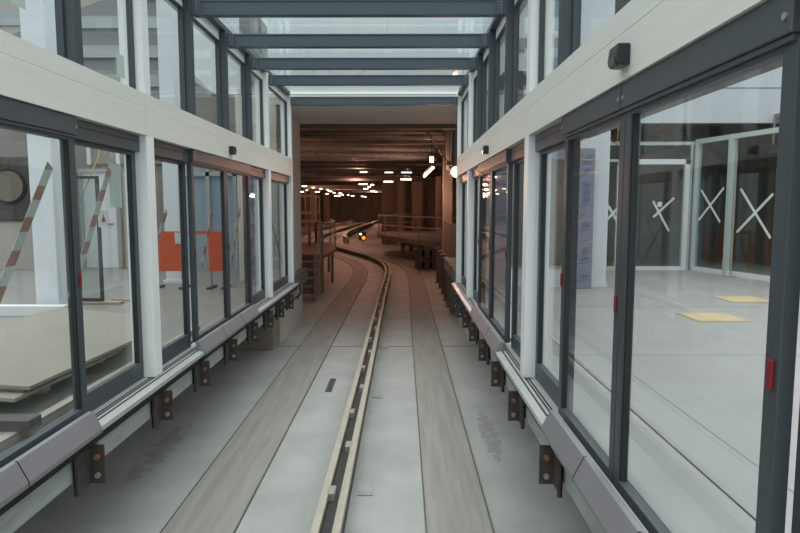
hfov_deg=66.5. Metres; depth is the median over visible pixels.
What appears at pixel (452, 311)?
post
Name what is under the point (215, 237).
barrier
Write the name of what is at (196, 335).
door
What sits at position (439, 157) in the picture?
ceiling beam
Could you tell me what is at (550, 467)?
bracket
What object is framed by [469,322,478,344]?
bracket
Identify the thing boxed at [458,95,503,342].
wall
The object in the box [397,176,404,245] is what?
column
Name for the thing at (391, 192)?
wall panel
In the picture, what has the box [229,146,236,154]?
sensor
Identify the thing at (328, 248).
platform
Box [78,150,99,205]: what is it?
hanging cable
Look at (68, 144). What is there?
door
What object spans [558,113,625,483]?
door
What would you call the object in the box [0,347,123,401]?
plywood sheet
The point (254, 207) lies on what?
barrier tape
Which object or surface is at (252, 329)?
bracket
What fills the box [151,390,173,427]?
bracket
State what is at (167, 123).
panel
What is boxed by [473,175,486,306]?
window
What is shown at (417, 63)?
roof beam
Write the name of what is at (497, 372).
bracket
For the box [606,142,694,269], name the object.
glass wall
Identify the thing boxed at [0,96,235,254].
wall
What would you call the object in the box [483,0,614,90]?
office building
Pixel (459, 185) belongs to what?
post
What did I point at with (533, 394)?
sill
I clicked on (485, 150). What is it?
sensor
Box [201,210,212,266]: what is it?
barrier tape
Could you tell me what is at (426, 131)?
brace
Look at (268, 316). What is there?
bracket
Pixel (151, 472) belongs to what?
floor
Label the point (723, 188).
cross
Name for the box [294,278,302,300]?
bracket
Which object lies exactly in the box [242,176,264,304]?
door
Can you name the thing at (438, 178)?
column
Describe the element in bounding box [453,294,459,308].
bracket
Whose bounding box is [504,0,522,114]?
window
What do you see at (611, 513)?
threshold cover
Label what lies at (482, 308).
door
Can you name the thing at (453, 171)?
lamp
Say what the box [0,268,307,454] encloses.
floor
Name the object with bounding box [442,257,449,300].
post
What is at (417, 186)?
column
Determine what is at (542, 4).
window
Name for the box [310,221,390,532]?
rail
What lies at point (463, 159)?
panel
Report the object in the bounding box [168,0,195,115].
window
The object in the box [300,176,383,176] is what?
ceiling beam
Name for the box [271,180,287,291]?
window
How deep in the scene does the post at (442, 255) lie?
19.35 m
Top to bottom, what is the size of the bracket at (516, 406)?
0.285 m
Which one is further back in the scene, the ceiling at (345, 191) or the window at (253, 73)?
the ceiling at (345, 191)
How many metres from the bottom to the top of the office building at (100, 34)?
10.500 m
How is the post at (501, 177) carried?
on the floor at (713, 372)
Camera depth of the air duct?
18.64 m
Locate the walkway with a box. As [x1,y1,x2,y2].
[377,231,441,260]
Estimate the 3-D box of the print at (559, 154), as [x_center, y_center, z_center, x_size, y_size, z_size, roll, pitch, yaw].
[2.624,-1.973,10.844,1.640,0.060,0.001,0,6,0]
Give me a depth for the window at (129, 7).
4.10 m
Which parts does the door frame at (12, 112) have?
door header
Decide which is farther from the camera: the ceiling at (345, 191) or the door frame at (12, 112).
the ceiling at (345, 191)
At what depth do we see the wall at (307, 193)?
104.37 m
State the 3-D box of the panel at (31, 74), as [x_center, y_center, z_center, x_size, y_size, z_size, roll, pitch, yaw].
[-2.266,-1.054,2.747,0.200,0.350,4.846,0,6,0]
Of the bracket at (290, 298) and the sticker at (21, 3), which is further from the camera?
the bracket at (290, 298)
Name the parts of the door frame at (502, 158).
door header, door header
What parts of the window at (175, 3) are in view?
upper mullion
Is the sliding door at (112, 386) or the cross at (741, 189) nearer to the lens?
the sliding door at (112, 386)
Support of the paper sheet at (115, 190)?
attached to the sliding door at (112, 386)
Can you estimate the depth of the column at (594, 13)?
11.16 m
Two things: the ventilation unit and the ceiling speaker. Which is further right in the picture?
the ceiling speaker
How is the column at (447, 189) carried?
on the floor at (151, 472)
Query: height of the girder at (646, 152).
1.112 m
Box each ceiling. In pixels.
[151,95,525,193]
[276,95,456,123]
[640,124,778,137]
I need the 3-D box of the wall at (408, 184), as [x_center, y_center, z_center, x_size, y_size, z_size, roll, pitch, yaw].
[4.024,-4.313,45.426,10.800,5.340,0.300,0,6,0]
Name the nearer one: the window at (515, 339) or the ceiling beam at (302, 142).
the window at (515, 339)
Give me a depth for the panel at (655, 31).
2.86 m
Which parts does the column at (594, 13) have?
skirting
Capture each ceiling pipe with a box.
[300,130,441,133]
[300,134,440,136]
[300,145,434,151]
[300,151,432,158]
[300,159,429,159]
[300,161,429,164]
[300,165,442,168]
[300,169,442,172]
[300,173,442,175]
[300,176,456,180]
[347,144,433,144]
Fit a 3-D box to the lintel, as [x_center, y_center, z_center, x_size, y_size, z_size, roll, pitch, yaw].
[2.595,-2.003,10.940,1.760,0.220,0.210,0,6,0]
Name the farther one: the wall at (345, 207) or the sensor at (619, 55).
the wall at (345, 207)
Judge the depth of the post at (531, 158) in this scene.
5.28 m
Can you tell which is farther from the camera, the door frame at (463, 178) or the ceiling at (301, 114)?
the ceiling at (301, 114)
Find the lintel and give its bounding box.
[551,148,595,160]
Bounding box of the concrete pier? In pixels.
[238,317,279,350]
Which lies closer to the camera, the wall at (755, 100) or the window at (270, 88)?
the window at (270, 88)
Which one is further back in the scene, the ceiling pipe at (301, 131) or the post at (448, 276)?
the ceiling pipe at (301, 131)
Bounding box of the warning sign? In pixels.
[98,210,108,226]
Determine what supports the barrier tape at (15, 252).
attached to the door at (68, 144)
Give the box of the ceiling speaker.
[764,117,777,153]
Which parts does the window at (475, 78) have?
upper mullion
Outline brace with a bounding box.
[425,130,450,164]
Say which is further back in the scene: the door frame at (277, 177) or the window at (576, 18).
the door frame at (277, 177)
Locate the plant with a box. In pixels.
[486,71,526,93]
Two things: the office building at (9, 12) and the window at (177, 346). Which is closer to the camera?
the window at (177, 346)
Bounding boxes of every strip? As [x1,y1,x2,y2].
[160,222,367,532]
[328,232,494,532]
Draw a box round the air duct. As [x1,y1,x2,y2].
[445,130,456,170]
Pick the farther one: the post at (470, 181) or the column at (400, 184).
the column at (400, 184)
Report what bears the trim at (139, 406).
attached to the floor at (21, 289)
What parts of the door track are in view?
door header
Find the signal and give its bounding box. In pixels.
[359,232,365,243]
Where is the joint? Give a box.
[277,346,478,346]
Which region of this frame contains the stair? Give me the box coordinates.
[302,221,321,301]
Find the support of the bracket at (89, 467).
attached to the floor at (21, 289)
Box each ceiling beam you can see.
[300,124,456,129]
[300,132,445,144]
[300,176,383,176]
[301,182,380,184]
[308,186,380,188]
[430,155,442,163]
[434,145,442,154]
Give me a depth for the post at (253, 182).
11.51 m
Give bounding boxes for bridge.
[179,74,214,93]
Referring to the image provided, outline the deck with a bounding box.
[151,94,525,94]
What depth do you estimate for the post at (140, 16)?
5.11 m
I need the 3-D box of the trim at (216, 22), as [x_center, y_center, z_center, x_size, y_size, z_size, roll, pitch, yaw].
[-2.252,-2.722,5.399,0.200,0.060,12.850,0,6,0]
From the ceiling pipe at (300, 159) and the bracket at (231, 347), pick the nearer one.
the bracket at (231, 347)
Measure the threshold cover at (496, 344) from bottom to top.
0.152 m
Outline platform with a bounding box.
[301,219,336,292]
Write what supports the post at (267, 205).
on the sill at (119, 405)
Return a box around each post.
[117,0,150,95]
[124,135,162,376]
[250,179,258,284]
[255,72,269,147]
[257,170,272,297]
[280,95,294,282]
[434,248,440,282]
[437,250,443,288]
[439,254,446,294]
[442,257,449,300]
[444,260,452,306]
[447,264,456,314]
[456,95,461,282]
[466,170,478,297]
[468,72,473,147]
[494,169,506,288]
[520,135,550,377]
[526,0,554,94]
[576,157,594,288]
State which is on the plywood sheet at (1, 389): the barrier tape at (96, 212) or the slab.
the slab
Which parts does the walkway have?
support post, support post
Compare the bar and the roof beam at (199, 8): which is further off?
the bar
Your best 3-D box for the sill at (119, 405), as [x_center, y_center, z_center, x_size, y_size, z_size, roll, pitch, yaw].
[-2.189,0.963,5.831,0.245,0.060,13.000,0,6,0]
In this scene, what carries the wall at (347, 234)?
on the floor at (151, 472)
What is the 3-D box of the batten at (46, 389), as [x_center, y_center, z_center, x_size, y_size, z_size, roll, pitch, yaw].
[-3.602,0.955,4.882,1.550,0.098,0.100,0,6,0]
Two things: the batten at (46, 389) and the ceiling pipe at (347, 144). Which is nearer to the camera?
the batten at (46, 389)
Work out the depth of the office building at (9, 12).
44.53 m
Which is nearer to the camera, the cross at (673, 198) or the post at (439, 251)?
the cross at (673, 198)
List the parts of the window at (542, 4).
upper mullion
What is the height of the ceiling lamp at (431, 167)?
1.417 m
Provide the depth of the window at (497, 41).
7.48 m
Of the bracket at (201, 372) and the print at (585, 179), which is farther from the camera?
the print at (585, 179)
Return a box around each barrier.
[157,231,190,289]
[206,229,231,289]
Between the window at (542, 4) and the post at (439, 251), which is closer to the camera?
the window at (542, 4)
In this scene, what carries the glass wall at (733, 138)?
on the floor at (713, 372)
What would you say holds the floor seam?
on the floor at (713, 372)
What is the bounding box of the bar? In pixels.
[187,231,206,233]
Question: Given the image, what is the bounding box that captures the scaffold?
[301,195,320,241]
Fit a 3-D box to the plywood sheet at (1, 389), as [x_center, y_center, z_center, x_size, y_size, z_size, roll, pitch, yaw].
[-3.586,0.720,6.068,1.920,0.026,3.420,0,6,0]
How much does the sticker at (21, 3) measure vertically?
0.240 m
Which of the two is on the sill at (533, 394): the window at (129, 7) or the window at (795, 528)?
the window at (795, 528)
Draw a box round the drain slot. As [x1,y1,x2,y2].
[325,379,335,391]
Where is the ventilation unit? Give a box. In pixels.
[0,157,33,268]
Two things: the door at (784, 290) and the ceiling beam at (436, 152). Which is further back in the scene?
the ceiling beam at (436, 152)
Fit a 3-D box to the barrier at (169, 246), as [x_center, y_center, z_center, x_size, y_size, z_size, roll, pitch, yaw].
[-4.176,-0.140,11.109,0.560,1.080,0.400,0,6,0]
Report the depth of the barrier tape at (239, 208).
8.20 m
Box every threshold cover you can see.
[0,411,102,508]
[196,305,258,355]
[469,305,503,355]
[541,410,645,532]
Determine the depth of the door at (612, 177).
17.74 m
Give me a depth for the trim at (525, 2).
7.33 m
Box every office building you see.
[0,0,99,33]
[12,0,267,93]
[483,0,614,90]
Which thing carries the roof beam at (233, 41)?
attached to the window at (230, 52)
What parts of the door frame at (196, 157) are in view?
door header, door header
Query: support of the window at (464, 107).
on the panel at (463, 159)
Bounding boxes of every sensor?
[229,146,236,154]
[482,145,488,153]
[607,43,629,69]
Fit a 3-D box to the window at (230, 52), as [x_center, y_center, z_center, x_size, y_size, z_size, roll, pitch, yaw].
[-2.204,-2.353,8.122,0.130,1.200,1.200,0,6,0]
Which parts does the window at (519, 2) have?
upper mullion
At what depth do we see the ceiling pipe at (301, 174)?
34.59 m
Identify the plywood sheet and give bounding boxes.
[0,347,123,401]
[0,388,26,391]
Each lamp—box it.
[423,151,434,176]
[430,141,432,161]
[450,124,456,177]
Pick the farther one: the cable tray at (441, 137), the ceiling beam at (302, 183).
the ceiling beam at (302, 183)
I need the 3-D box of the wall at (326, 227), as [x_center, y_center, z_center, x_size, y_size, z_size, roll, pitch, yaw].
[-8.919,-5.307,80.838,1.366,0.500,70.206,0,6,0]
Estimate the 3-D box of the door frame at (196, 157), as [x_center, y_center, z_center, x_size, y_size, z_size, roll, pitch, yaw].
[-2.247,-1.275,7.629,0.191,0.140,4.590,0,6,0]
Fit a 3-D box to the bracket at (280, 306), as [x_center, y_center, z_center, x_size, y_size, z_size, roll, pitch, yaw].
[-2.219,0.747,10.532,0.420,0.285,0.300,0,6,0]
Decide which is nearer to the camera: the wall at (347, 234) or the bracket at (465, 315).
the bracket at (465, 315)
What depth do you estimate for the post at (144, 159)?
5.31 m
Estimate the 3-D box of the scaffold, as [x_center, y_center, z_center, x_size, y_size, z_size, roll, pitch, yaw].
[-5.817,-2.594,37.202,1.800,3.500,1.600,0,6,0]
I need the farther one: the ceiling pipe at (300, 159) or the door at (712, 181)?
the ceiling pipe at (300, 159)
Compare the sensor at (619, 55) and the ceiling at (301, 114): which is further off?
the ceiling at (301, 114)
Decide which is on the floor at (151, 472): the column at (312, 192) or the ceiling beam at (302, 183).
the column at (312, 192)
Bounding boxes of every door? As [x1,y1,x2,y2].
[0,123,87,467]
[59,140,143,410]
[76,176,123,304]
[78,169,119,267]
[185,165,238,267]
[186,162,228,342]
[225,170,251,319]
[478,170,490,320]
[489,162,512,342]
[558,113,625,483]
[607,174,645,257]
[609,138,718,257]
[613,36,799,532]
[701,174,721,257]
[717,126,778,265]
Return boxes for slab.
[0,307,131,389]
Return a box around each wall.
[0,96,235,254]
[235,95,302,342]
[301,219,355,236]
[306,192,322,223]
[322,194,381,220]
[343,219,379,242]
[381,176,456,243]
[444,222,455,256]
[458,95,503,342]
[511,96,563,265]
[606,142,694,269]
[641,66,782,123]
[688,127,778,280]
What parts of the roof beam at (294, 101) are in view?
plate, plate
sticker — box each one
[8,0,25,9]
[116,52,124,78]
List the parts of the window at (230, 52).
upper mullion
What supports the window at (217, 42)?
on the panel at (167, 123)
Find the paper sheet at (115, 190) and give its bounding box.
[108,163,121,207]
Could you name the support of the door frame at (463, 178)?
attached to the wall at (501, 97)
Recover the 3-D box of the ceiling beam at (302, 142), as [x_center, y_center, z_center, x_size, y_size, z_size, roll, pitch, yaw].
[-3.293,-4.499,21.433,25.200,0.370,0.500,0,6,0]
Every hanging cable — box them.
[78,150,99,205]
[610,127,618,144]
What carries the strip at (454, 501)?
on the floor at (151, 472)
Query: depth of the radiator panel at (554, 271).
11.31 m
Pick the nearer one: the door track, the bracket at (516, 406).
the door track
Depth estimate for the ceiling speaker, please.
13.59 m
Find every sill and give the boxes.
[93,282,298,429]
[451,282,648,532]
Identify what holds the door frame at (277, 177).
attached to the panel at (279, 163)
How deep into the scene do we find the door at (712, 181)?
17.75 m
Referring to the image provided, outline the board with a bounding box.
[0,304,67,315]
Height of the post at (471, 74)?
1.200 m
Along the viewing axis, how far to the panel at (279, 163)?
10.76 m
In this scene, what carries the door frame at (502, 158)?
attached to the wall at (501, 97)
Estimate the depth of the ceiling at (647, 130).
15.52 m
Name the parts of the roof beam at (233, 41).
plate, plate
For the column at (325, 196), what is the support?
on the floor at (151, 472)
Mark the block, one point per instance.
(8, 422)
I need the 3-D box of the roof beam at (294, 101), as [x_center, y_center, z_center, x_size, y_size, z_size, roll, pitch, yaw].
[-0.500,-3.210,11.847,3.240,0.150,0.124,0,6,0]
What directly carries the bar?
attached to the barrier at (169, 246)
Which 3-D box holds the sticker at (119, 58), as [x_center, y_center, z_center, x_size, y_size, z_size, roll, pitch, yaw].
[-2.242,-1.609,4.894,0.003,0.180,0.130,0,6,0]
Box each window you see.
[54,0,65,57]
[63,0,135,88]
[154,156,190,364]
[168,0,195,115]
[193,17,221,126]
[215,30,246,137]
[241,55,263,145]
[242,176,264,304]
[269,86,287,155]
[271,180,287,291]
[461,91,467,153]
[461,182,466,287]
[473,54,486,142]
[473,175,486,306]
[482,30,499,134]
[494,24,504,123]
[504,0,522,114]
[511,159,523,357]
[535,139,580,413]
[538,0,581,83]
[572,0,630,52]
[791,404,799,532]
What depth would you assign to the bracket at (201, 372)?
6.49 m
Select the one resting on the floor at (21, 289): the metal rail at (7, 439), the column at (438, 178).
the metal rail at (7, 439)
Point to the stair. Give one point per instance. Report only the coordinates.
(312, 262)
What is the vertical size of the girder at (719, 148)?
1.112 m
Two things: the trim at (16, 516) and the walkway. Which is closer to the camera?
the trim at (16, 516)
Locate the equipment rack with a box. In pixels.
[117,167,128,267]
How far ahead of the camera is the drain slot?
9.43 m
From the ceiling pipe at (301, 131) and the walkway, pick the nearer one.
the ceiling pipe at (301, 131)
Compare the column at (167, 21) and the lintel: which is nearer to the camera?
the lintel
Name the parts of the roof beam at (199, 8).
plate, plate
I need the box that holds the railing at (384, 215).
[378,214,455,239]
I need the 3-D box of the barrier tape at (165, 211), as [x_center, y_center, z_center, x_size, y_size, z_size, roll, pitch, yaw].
[-2.286,-0.240,5.755,0.003,0.609,0.526,0,6,0]
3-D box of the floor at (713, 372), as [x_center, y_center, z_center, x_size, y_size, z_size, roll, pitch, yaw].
[8.177,0.893,7.581,13.840,0.322,21.000,0,6,0]
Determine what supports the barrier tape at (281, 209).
attached to the window at (282, 281)
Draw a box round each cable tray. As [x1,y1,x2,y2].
[300,136,444,139]
[300,158,436,160]
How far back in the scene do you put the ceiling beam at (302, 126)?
17.21 m
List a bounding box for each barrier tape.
[0,161,52,302]
[67,166,110,301]
[157,209,167,243]
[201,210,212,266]
[231,208,240,260]
[251,207,254,233]
[272,225,282,264]
[273,209,281,251]
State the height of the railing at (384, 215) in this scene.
1.106 m
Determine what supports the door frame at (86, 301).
on the floor at (21, 289)
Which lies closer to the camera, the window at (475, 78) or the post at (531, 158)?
the post at (531, 158)
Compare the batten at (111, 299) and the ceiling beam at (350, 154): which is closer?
the batten at (111, 299)
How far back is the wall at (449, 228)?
21.25 m
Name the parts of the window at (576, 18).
upper mullion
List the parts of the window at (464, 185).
pane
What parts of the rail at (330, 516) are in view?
anchor plate, anchor plate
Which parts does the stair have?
handrail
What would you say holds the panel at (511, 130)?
attached to the post at (471, 74)
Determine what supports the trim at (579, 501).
attached to the wall at (501, 97)
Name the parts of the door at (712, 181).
door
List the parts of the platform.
leg, leg, guard rail, leg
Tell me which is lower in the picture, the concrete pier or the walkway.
the concrete pier
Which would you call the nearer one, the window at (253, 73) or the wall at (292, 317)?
the window at (253, 73)
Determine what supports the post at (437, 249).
on the floor at (151, 472)
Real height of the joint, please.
0.014 m
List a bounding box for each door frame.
[0,96,139,151]
[154,140,264,177]
[271,172,288,182]
[460,173,466,182]
[472,142,524,177]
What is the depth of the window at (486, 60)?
7.54 m
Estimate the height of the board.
0.140 m
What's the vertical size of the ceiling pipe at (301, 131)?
0.325 m
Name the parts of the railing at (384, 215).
rail, rail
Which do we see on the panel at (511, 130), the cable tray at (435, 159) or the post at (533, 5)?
the post at (533, 5)
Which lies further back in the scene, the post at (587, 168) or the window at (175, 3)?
the post at (587, 168)
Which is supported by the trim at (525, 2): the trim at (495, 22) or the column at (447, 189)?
the trim at (495, 22)
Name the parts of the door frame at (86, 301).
edge frame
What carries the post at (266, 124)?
on the panel at (279, 163)
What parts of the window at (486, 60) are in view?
upper mullion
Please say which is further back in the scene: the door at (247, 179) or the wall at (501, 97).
the wall at (501, 97)
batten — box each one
[34,386,49,393]
[111,299,129,300]
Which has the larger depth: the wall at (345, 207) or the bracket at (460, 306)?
the wall at (345, 207)
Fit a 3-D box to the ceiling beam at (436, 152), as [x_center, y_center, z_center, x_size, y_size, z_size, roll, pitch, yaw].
[-3.271,-4.933,25.912,25.200,0.370,0.500,0,6,0]
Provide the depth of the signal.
46.45 m
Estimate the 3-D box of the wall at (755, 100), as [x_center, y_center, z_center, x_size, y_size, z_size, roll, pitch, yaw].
[8.470,-4.131,13.835,8.200,1.740,0.180,0,6,0]
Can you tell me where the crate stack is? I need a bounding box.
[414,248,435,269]
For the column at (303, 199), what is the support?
on the floor at (151, 472)
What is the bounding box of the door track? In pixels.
[535,0,799,151]
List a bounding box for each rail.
[0,326,199,451]
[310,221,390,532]
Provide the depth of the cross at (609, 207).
14.23 m
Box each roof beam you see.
[191,0,505,17]
[226,33,488,48]
[250,57,476,69]
[268,75,468,85]
[290,97,457,105]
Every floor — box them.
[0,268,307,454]
[13,221,591,532]
[444,257,799,532]
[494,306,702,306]
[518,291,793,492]
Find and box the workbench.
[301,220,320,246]
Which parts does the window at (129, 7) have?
upper mullion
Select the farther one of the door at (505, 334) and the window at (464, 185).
the window at (464, 185)
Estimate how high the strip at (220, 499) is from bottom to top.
0.036 m
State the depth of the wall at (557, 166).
14.85 m
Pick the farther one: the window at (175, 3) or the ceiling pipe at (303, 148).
the ceiling pipe at (303, 148)
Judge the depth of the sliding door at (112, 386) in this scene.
5.12 m
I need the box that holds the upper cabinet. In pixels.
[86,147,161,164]
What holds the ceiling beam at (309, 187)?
attached to the ceiling at (345, 191)
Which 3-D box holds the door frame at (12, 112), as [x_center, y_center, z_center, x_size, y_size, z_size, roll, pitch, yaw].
[-2.268,-0.863,3.369,0.191,0.140,3.650,0,6,0]
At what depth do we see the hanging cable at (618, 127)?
13.61 m
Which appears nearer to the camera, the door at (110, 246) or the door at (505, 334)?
the door at (505, 334)
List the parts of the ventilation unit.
panel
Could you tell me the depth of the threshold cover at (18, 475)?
3.61 m
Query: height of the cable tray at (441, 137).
0.330 m
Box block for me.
[0,414,41,431]
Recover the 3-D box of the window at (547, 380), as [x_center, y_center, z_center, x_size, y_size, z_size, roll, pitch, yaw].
[1.208,0.052,4.756,0.050,1.960,1.022,0,6,0]
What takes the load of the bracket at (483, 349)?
attached to the floor at (713, 372)
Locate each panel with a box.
[0,29,145,134]
[144,93,268,169]
[268,148,291,175]
[387,188,396,240]
[407,188,424,230]
[427,188,441,230]
[452,188,456,223]
[457,148,468,175]
[468,93,528,169]
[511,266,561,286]
[528,0,769,134]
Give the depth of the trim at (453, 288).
5.40 m
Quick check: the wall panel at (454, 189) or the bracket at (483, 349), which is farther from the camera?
the wall panel at (454, 189)
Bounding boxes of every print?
[497,173,506,281]
[555,154,593,156]
[578,157,591,281]
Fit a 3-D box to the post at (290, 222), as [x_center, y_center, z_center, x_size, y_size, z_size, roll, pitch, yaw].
[-2.220,-1.510,12.032,0.200,3.670,0.120,0,6,0]
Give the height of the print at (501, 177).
2.096 m
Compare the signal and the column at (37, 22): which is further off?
the signal
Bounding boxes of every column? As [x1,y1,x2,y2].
[19,0,67,303]
[156,0,181,282]
[301,186,307,226]
[308,190,318,226]
[322,193,330,224]
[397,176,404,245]
[412,176,422,248]
[435,176,441,231]
[441,144,452,253]
[580,0,614,286]
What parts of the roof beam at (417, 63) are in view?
plate, plate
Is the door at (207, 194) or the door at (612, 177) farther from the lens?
the door at (612, 177)
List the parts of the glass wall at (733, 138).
head rail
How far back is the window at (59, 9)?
4.04 m
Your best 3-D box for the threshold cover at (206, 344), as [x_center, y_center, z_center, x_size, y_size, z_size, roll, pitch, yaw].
[-2.095,0.747,7.643,0.096,0.152,2.450,0,6,0]
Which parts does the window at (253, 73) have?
upper mullion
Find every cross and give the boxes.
[608,205,616,220]
[652,197,674,230]
[698,187,724,222]
[736,188,773,238]
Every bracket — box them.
[73,443,105,496]
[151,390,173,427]
[192,361,209,391]
[222,339,237,364]
[245,322,258,343]
[260,310,273,329]
[273,302,283,318]
[284,294,293,310]
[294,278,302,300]
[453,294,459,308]
[457,302,464,317]
[462,310,469,329]
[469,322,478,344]
[478,339,490,364]
[491,361,505,391]
[508,391,524,428]
[539,445,562,497]
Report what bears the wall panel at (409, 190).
attached to the wall at (408, 184)
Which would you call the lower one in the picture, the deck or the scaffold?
the scaffold
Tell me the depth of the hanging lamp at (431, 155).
19.31 m
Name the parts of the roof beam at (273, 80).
plate, plate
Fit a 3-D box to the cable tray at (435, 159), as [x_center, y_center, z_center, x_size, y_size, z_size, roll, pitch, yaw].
[-6.923,-4.747,25.446,16.900,0.650,0.300,0,6,0]
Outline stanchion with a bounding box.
[724,152,737,277]
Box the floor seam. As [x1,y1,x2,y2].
[486,281,755,520]
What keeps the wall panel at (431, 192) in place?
attached to the wall at (408, 184)
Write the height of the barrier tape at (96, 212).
0.990 m
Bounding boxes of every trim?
[0,286,297,515]
[0,291,295,532]
[164,0,286,101]
[207,18,289,94]
[453,288,540,428]
[455,292,603,532]
[458,17,501,94]
[462,0,527,99]

